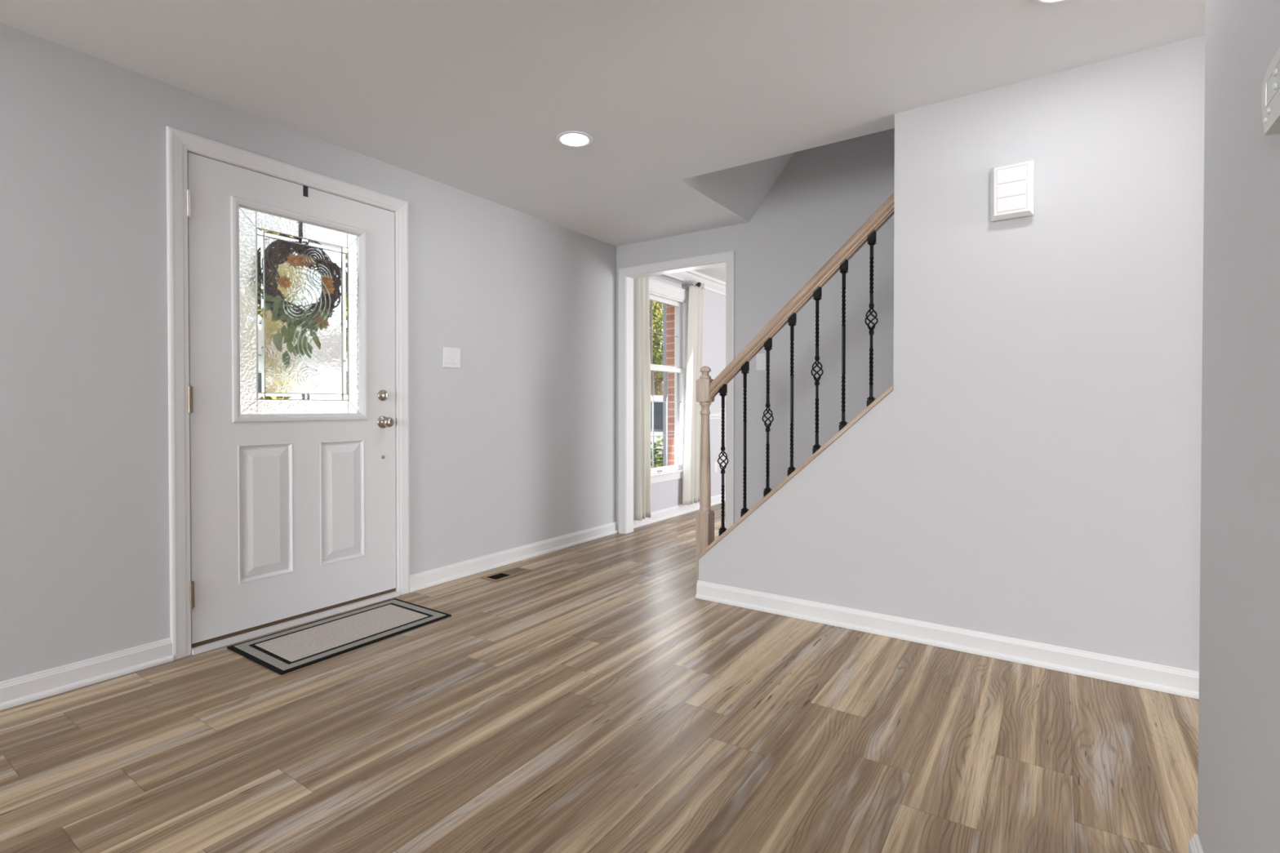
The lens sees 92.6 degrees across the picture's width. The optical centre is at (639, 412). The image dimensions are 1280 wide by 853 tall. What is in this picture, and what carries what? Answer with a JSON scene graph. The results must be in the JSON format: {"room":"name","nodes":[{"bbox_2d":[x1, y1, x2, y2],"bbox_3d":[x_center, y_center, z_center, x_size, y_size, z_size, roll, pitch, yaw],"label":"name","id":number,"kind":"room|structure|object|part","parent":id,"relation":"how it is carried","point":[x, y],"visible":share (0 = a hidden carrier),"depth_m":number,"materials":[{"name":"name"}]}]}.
{"room":"entrance hall","nodes":[
{"label":"entrance hall","id":0,"kind":"room"},
{"bbox_2d":[0,22,725,681],"bbox_3d":[-2.072,-0.136,2.319,0.100,2.880,14.700,0,1,34],"label":"wall","id":1,"kind":"structure","parent":0,"point":[514,446],"depth_m":2.43,"materials":[{"name":"grey paint"}]},
{"bbox_2d":[165,125,409,660],"bbox_3d":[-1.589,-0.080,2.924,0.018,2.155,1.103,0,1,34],"label":"trim","id":2,"kind":"structure","parent":1,"relation":"attached to","point":[179,142],"depth_m":2.52,"materials":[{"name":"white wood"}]},
{"bbox_2d":[186,151,396,648],"bbox_3d":[-1.591,-0.053,2.924,0.128,2.057,0.979,0,1,34],"label":"door","id":3,"kind":"structure","parent":1,"relation":"in","point":[291,321],"depth_m":2.86,"materials":[{"name":"white"}]},
{"bbox_3d":[-1.601,-0.453,2.923,0.028,0.985,0.633,0,1,34],"label":"lite frame","id":4,"kind":"part","parent":3,"relation":"part of","materials":[{"name":"white plastic"}]},
{"bbox_3d":[-1.616,-0.454,2.933,0.008,0.914,0.562,0,1,34],"label":"border glass","id":5,"kind":"part","parent":3,"relation":"part of","materials":[{"name":"white"}]},
{"bbox_3d":[-1.611,-0.450,2.940,0.008,0.714,0.369,0,1,34],"label":"glass","id":6,"kind":"part","parent":3,"relation":"part of","materials":[{"name":"white"}]},
{"bbox_2d":[302,185,307,196],"bbox_3d":[-1.627,-0.951,2.941,0.077,0.266,0.022,0,1,34],"label":"hanger","id":7,"kind":"object","parent":3,"relation":"hanging from","point":[304,188],"visible":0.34,"depth_m":2.92,"materials":[{"name":"grey metal"}]},
{"bbox_3d":[-1.342,0.049,3.240,0.072,0.066,0.066,0,1,34],"label":"knob","id":8,"kind":"part","parent":3,"relation":"part of","materials":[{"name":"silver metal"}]},
{"bbox_2d":[191,591,399,654],"bbox_3d":[-1.592,0.987,2.937,0.036,0.021,0.959,0,1,34],"label":"trim","id":9,"kind":"structure","parent":1,"relation":"attached to","point":[197,650],"depth_m":2.85,"materials":[{"name":"white wood"}]},
{"bbox_2d":[0,521,618,711],"bbox_3d":[-3.142,0.976,0.649,0.027,0.089,10.515,0,1,34],"label":"baseboard","id":10,"kind":"structure","parent":1,"relation":"attached to","point":[16,691],"depth_m":2.40,"materials":[{"name":"white"}]},
{"bbox_2d":[442,346,460,368],"bbox_3d":[-1.114,-0.327,3.624,0.012,0.119,0.126,0,1,34],"label":"light switch","id":11,"kind":"object","parent":1,"relation":"attached to","point":[451,356],"visible":1,"depth_m":3.62,"materials":[{"name":"white plastic"}]},
{"bbox_2d":[648,278,688,484],"bbox_3d":[0.188,-0.276,5.606,0.132,1.806,0.970,0,1,34],"label":"window","id":12,"kind":"structure","parent":1,"relation":"in","point":[659,291],"depth_m":5.85,"materials":[{"name":"white"}]},
{"bbox_3d":[0.171,-0.727,5.613,0.032,0.663,0.772,0,1,34],"label":"sash","id":13,"kind":"part","parent":12,"relation":"part of","materials":[{"name":"white plastic"}]},
{"bbox_3d":[0.200,0.061,5.601,0.032,0.968,0.772,0,1,34],"label":"sash","id":14,"kind":"part","parent":12,"relation":"part of","materials":[{"name":"white plastic"}]},
{"bbox_2d":[633,493,725,528],"bbox_3d":[0.941,0.913,6.637,0.027,0.089,3.789,0,1,34],"label":"baseboard","id":15,"kind":"structure","parent":1,"relation":"attached to","point":[662,514],"depth_m":5.70,"materials":[{"name":"white wood"}]},
{"bbox_2d":[661,274,705,288],"bbox_3d":[0.297,-1.202,5.540,0.174,0.074,1.210,0,1,34],"label":"curtain rod","id":16,"kind":"object","parent":1,"relation":"attached to","point":[699,284],"visible":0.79,"depth_m":5.78,"materials":[{"name":"grey metal"}]},
{"bbox_2d":[633,276,651,520],"bbox_3d":[0.018,-0.177,5.146,0.094,2.141,0.224,0,1,34],"label":"curtain","id":17,"kind":"object","parent":16,"relation":"hanging from","point":[642,359],"visible":0.88,"depth_m":5.13,"materials":[{"name":"beige fabric"}]},
{"bbox_2d":[682,280,704,505],"bbox_3d":[0.533,-0.200,5.914,0.079,2.139,0.371,0,1,33],"label":"curtain","id":18,"kind":"object","parent":16,"relation":"hanging from","point":[691,460],"visible":0.92,"depth_m":5.87,"materials":[{"name":"beige fabric"}]},
{"bbox_2d":[664,270,725,296],"bbox_3d":[0.966,-1.317,6.596,0.088,0.108,3.789,0,1,34],"label":"trim","id":19,"kind":"structure","parent":1,"relation":"attached to","point":[711,284],"depth_m":6.08,"materials":[{"name":"white"}]},
{"bbox_2d":[713,461,717,472],"bbox_3d":[0.797,0.573,6.440,0.008,0.116,0.076,0,1,34],"label":"wall outlet","id":20,"kind":"object","parent":1,"relation":"attached to","point":[715,464],"visible":1,"depth_m":6.43,"materials":[{"name":"white plastic"}]},
{"bbox_2d":[709,413,725,419],"bbox_3d":[1.251,0.029,7.088,0.022,0.064,2.680,0,1,34],"label":"trim","id":21,"kind":"structure","parent":1,"relation":"attached to","point":[713,415],"depth_m":6.42,"materials":[{"name":"white"}]},
{"bbox_2d":[0,502,1199,852],"bbox_3d":[1.770,1.032,-0.288,9.200,0.001,14.500,0,1,34],"label":"floor","id":22,"kind":"structure","parent":0,"point":[586,700],"depth_m":1.89,"materials":[{"name":"wood"}]},
{"bbox_2d":[226,598,451,675],"bbox_3d":[-1.341,0.995,2.801,0.464,0.008,0.800,0,1,34],"label":"door mat","id":23,"kind":"object","parent":22,"relation":"on","point":[290,650],"visible":1,"depth_m":2.73,"materials":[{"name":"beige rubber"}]},
{"bbox_2d":[480,566,532,582],"bbox_3d":[-0.814,0.986,3.745,0.128,0.005,0.298,0,1,34],"label":"floor vent","id":24,"kind":"object","parent":22,"relation":"in","point":[517,571],"visible":1,"depth_m":3.73,"materials":[{"name":"brown"}]},
{"bbox_3d":[-0.776,0.986,3.800,0.088,0.003,0.124,0,1,34],"label":"damper plate","id":25,"kind":"part","parent":24,"relation":"part of","materials":[{"name":"brown"}]},
{"bbox_2d":[695,192,893,594],"bbox_3d":[0.746,-0.009,3.068,1.016,2.007,0.138,0,1,34],"label":"stair railing","id":26,"kind":"object","parent":22,"relation":"on","point":[707,388],"visible":0.99,"depth_m":3.06,"materials":[{"name":"brown wood"}]},
{"bbox_3d":[0.356,0.404,3.336,0.076,1.176,0.076,0,1,34],"label":"newel post","id":27,"kind":"part","parent":26,"relation":"part of","materials":[{"name":"brown wood"}]},
{"bbox_2d":[717,446,728,474],"bbox_3d":[0.444,0.254,3.274,0.056,0.144,0.056,0,1,34],"label":"basket","id":28,"kind":"object","parent":26,"relation":"on","point":[722,448],"depth_m":3.27,"materials":[{"name":"black metal"}]},
{"bbox_2d":[761,403,773,431],"bbox_3d":[0.654,0.024,3.128,0.056,0.144,0.056,0,1,34],"label":"basket","id":29,"kind":"object","parent":26,"relation":"on","point":[767,405],"depth_m":3.12,"materials":[{"name":"black metal"}]},
{"bbox_3d":[0.756,0.331,3.064,0.988,0.922,0.138,0,1,34],"label":"rail","id":30,"kind":"part","parent":26,"relation":"part of","materials":[{"name":"brown wood"}]},
{"bbox_3d":[0.774,-0.542,3.040,0.944,0.941,0.060,0,1,34],"label":"handrail","id":31,"kind":"part","parent":26,"relation":"part of","materials":[{"name":"brown wood"}]},
{"bbox_2d":[810,355,823,385],"bbox_3d":[0.864,-0.205,2.983,0.056,0.144,0.056,0,1,34],"label":"basket","id":32,"kind":"object","parent":26,"relation":"on","point":[817,357],"depth_m":2.98,"materials":[{"name":"black metal"}]},
{"bbox_2d":[864,303,878,334],"bbox_3d":[1.074,-0.435,2.837,0.056,0.144,0.056,0,1,34],"label":"basket","id":33,"kind":"object","parent":26,"relation":"on","point":[871,331],"depth_m":2.83,"materials":[{"name":"black metal"}]},
{"bbox_2d":[0,0,1205,246],"bbox_3d":[0.660,-1.405,-2.030,9.300,0.250,10.615,0,1,34],"label":"ceiling","id":34,"kind":"structure","parent":0,"point":[475,97],"depth_m":2.34,"materials":[{"name":"white paint"}]},
{"bbox_2d":[556,130,592,147],"bbox_3d":[-0.318,-1.330,2.977,0.176,0.006,0.176,0,1,34],"label":"recessed light","id":35,"kind":"object","parent":34,"relation":"in","point":[573,139],"visible":1,"depth_m":2.97,"materials":[{"name":"white plastic"}]},
{"bbox_2d":[1033,0,1068,4],"bbox_3d":[1.315,-1.319,1.888,0.176,0.006,0.176,0,1,34],"label":"recessed light","id":36,"kind":"object","parent":34,"relation":"in","point":[1041,2],"visible":1,"depth_m":1.96,"materials":[{"name":"white plastic"}]},
{"bbox_2d":[666,304,674,466],"bbox_3d":[-2.155,-1.197,2.365,0.100,5.600,14.900,0,1,34],"label":"wall","id":37,"kind":"structure","parent":0,"point":[669,308],"depth_m":5.97,"materials":[{"name":"red brick"}]},
{"bbox_2d":[662,303,666,466],"bbox_3d":[0.249,-0.240,6.018,0.032,1.790,0.032,0,1,34],"label":"trim","id":38,"kind":"structure","parent":37,"relation":"attached to","point":[664,372],"depth_m":6.01,"materials":[{"name":"grey wood"}]},
{"bbox_2d":[693,265,725,282],"bbox_3d":[3.258,-1.481,5.153,5.500,0.250,3.989,0,1,34],"label":"ceiling","id":39,"kind":"structure","parent":0,"point":[717,273],"depth_m":5.93,"materials":[{"name":"white paint"}]},
{"bbox_2d":[680,152,793,222],"bbox_3d":[1.150,-2.473,3.462,1.973,2.270,0.970,0,1,34],"label":"ceiling","id":40,"kind":"structure","parent":0,"point":[741,189],"depth_m":3.98,"materials":[{"name":"white paint"}]},
{"bbox_2d":[616,128,894,529],"bbox_3d":[2.094,-1.408,3.447,5.500,4.800,0.050,0,1,34],"label":"wall","id":41,"kind":"structure","parent":0,"point":[823,195],"depth_m":4.11,"materials":[{"name":"grey paint"}]},
{"bbox_2d":[618,250,734,533],"bbox_3d":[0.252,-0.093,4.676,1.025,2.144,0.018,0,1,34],"label":"trim","id":42,"kind":"structure","parent":41,"relation":"attached to","point":[727,256],"depth_m":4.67,"materials":[{"name":"white"}]},
{"bbox_2d":[755,353,765,370],"bbox_3d":[0.844,-0.356,4.273,0.072,0.119,0.012,0,1,34],"label":"light switch","id":43,"kind":"object","parent":41,"relation":"attached to","point":[760,357],"visible":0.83,"depth_m":4.27,"materials":[{"name":"white plastic"}]},
{"bbox_2d":[698,34,1205,671],"bbox_3d":[3.581,-0.148,1.133,7.821,2.330,0.120,0,1,34],"label":"wall","id":44,"kind":"structure","parent":0,"point":[1029,469],"depth_m":2.42,"materials":[{"name":"grey paint"}]},
{"bbox_2d":[695,580,1199,699],"bbox_3d":[3.538,0.972,1.086,7.826,0.089,0.027,0,1,34],"label":"baseboard","id":45,"kind":"structure","parent":44,"relation":"attached to","point":[1154,677],"depth_m":2.55,"materials":[{"name":"white wood"}]},
{"bbox_2d":[991,160,1034,221],"bbox_3d":[1.489,-0.888,2.449,0.147,0.216,0.050,0,1,34],"label":"door chime","id":46,"kind":"object","parent":44,"relation":"attached to","point":[1011,184],"visible":1,"depth_m":2.43,"materials":[{"name":"white plastic"}]},
{"bbox_3d":[1.476,-0.944,2.429,0.098,0.054,0.004,0,1,34],"label":"panel","id":47,"kind":"part","parent":46,"relation":"part of","materials":[{"name":"white plastic"}]},
{"bbox_3d":[1.476,-0.888,2.429,0.098,0.054,0.004,0,1,34],"label":"panel","id":48,"kind":"part","parent":46,"relation":"part of","materials":[{"name":"white plastic"}]},
{"bbox_3d":[1.476,-0.832,2.430,0.098,0.054,0.004,0,1,34],"label":"panel","id":49,"kind":"part","parent":46,"relation":"part of","materials":[{"name":"white plastic"}]},
{"bbox_2d":[1197,0,1279,852],"bbox_3d":[-1.062,-0.114,-2.128,0.120,2.330,8.289,0,1,34],"label":"wall","id":50,"kind":"structure","parent":0,"point":[1238,800],"depth_m":1.05,"materials":[{"name":"grey paint"}]},
{"bbox_2d":[1188,833,1203,852],"bbox_3d":[-1.066,1.005,-2.097,0.147,0.089,8.316,0,1,34],"label":"baseboard","id":51,"kind":"structure","parent":50,"relation":"attached to","point":[1194,845],"depth_m":1.32,"materials":[{"name":"white"}]},
{"bbox_2d":[1262,47,1279,135],"bbox_3d":[0.834,-0.426,0.785,0.032,0.095,0.147,0,1,34],"label":"thermostat","id":52,"kind":"object","parent":50,"relation":"attached to","point":[1271,85],"visible":1,"depth_m":0.81,"materials":[{"name":"white plastic"}]},
{"label":"outside","id":53,"kind":"structure","parent":0,"visible":0},
{"bbox_3d":[-25.465,1.136,32.020,67.800,0.011,7.800,0,1,34],"label":"driveway","id":54,"kind":"object","parent":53,"visible":0},
{"bbox_2d":[650,395,662,466],"bbox_3d":[0.070,0.488,12.303,4.600,1.700,1.920,0,1,24],"label":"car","id":55,"kind":"object","parent":54,"relation":"on","point":[658,406],"visible":0.02,"depth_m":11.29,"materials":[{"name":"white"}]},
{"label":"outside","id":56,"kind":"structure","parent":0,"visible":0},
{"bbox_3d":[-20.188,1.227,37.985,69.800,0.300,100.000,0,1,34],"label":"ground","id":57,"kind":"structure","parent":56,"visible":0},
{"bbox_2d":[648,300,662,395],"bbox_3d":[0.570,-2.970,20.409,5.196,8.580,6.203,0,1,-13],"label":"tree","id":58,"kind":"object","parent":57,"relation":"on","point":[656,357],"visible":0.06,"depth_m":19.76,"materials":[{"name":"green plant"}]},
{"bbox_2d":[648,299,662,395],"bbox_3d":[0.288,-1.047,15.916,1.042,4.828,1.479,0,1,34],"label":"tree","id":59,"kind":"object","parent":57,"relation":"on","point":[653,302],"visible":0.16,"depth_m":15.83,"materials":[{"name":"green plant"}]},
{"bbox_2d":[650,435,662,467],"bbox_3d":[0.295,0.886,8.583,1.258,1.111,1.238,0,1,34],"label":"shrub","id":60,"kind":"object","parent":57,"relation":"on","point":[655,458],"visible":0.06,"depth_m":8.38,"materials":[{"name":"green plant"}]},
{"bbox_2d":[657,313,662,395],"bbox_3d":[0.825,-3.562,30.402,6.419,9.550,6.336,0,1,34],"label":"tree","id":61,"kind":"object","parent":57,"relation":"on","point":[658,329],"visible":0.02,"depth_m":30.08,"materials":[{"name":"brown plant"}]}
]}

